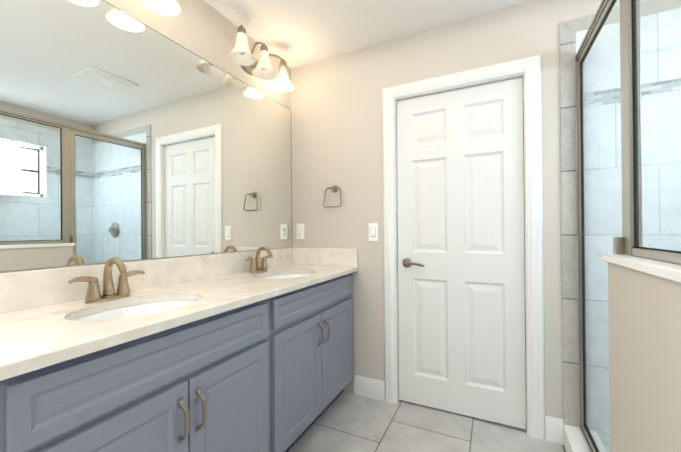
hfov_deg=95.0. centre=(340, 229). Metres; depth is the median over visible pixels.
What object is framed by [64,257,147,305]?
faucet
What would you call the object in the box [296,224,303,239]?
electrical outlet
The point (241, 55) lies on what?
sconce
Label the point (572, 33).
shower wall tile
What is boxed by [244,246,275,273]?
faucet
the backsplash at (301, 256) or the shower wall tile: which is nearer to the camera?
the shower wall tile
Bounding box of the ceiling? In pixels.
[204,0,530,68]
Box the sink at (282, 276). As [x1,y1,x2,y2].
[236,270,323,285]
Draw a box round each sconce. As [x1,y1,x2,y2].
[141,0,180,15]
[228,25,293,91]
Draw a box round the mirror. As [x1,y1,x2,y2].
[0,0,291,270]
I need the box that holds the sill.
[563,424,606,451]
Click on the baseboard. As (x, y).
(375, 389)
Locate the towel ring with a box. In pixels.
[323,186,341,207]
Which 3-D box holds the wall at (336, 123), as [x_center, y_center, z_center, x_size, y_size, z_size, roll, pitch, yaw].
[0.987,-0.063,1.865,3.000,2.450,0.120,-1,0,26]
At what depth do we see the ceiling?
1.91 m
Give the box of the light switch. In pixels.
[368,223,377,240]
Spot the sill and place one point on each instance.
(574, 440)
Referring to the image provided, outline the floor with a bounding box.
[288,391,565,451]
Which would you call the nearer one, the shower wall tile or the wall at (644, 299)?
the wall at (644, 299)
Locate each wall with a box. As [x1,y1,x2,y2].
[0,0,290,272]
[291,0,644,424]
[602,254,680,451]
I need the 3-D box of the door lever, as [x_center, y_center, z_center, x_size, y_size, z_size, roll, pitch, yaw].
[0.475,0.223,2.050,0.153,0.066,0.054,-1,0,26]
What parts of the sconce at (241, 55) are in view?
lamp shade, lamp shade, lamp shade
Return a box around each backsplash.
[0,247,291,313]
[292,247,357,265]
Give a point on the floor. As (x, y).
(347, 421)
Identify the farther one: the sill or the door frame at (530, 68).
the door frame at (530, 68)
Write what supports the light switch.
attached to the wall at (336, 123)
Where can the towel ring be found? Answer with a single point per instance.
(334, 189)
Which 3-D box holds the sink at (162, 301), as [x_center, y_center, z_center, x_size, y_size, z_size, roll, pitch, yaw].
[-0.703,0.364,1.106,0.345,0.160,0.460,-1,0,26]
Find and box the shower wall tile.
[559,0,680,446]
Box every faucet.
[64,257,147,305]
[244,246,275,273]
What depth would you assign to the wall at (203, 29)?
1.74 m
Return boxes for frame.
[382,55,544,439]
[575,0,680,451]
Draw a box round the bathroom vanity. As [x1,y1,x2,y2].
[0,266,358,451]
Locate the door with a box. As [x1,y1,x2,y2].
[397,77,525,428]
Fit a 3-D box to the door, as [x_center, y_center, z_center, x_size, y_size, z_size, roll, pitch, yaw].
[0.732,0.139,1.974,0.744,2.028,0.035,-1,0,26]
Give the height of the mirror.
1.076 m
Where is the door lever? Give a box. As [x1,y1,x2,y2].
[402,258,423,267]
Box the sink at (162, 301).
[32,294,227,337]
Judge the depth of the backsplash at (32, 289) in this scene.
1.24 m
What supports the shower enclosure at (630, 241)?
on the sill
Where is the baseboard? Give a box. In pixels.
[354,375,563,444]
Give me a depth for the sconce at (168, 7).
1.41 m
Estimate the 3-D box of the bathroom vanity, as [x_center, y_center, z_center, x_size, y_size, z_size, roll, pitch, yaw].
[-0.521,0.734,1.517,0.580,0.876,1.828,-1,0,26]

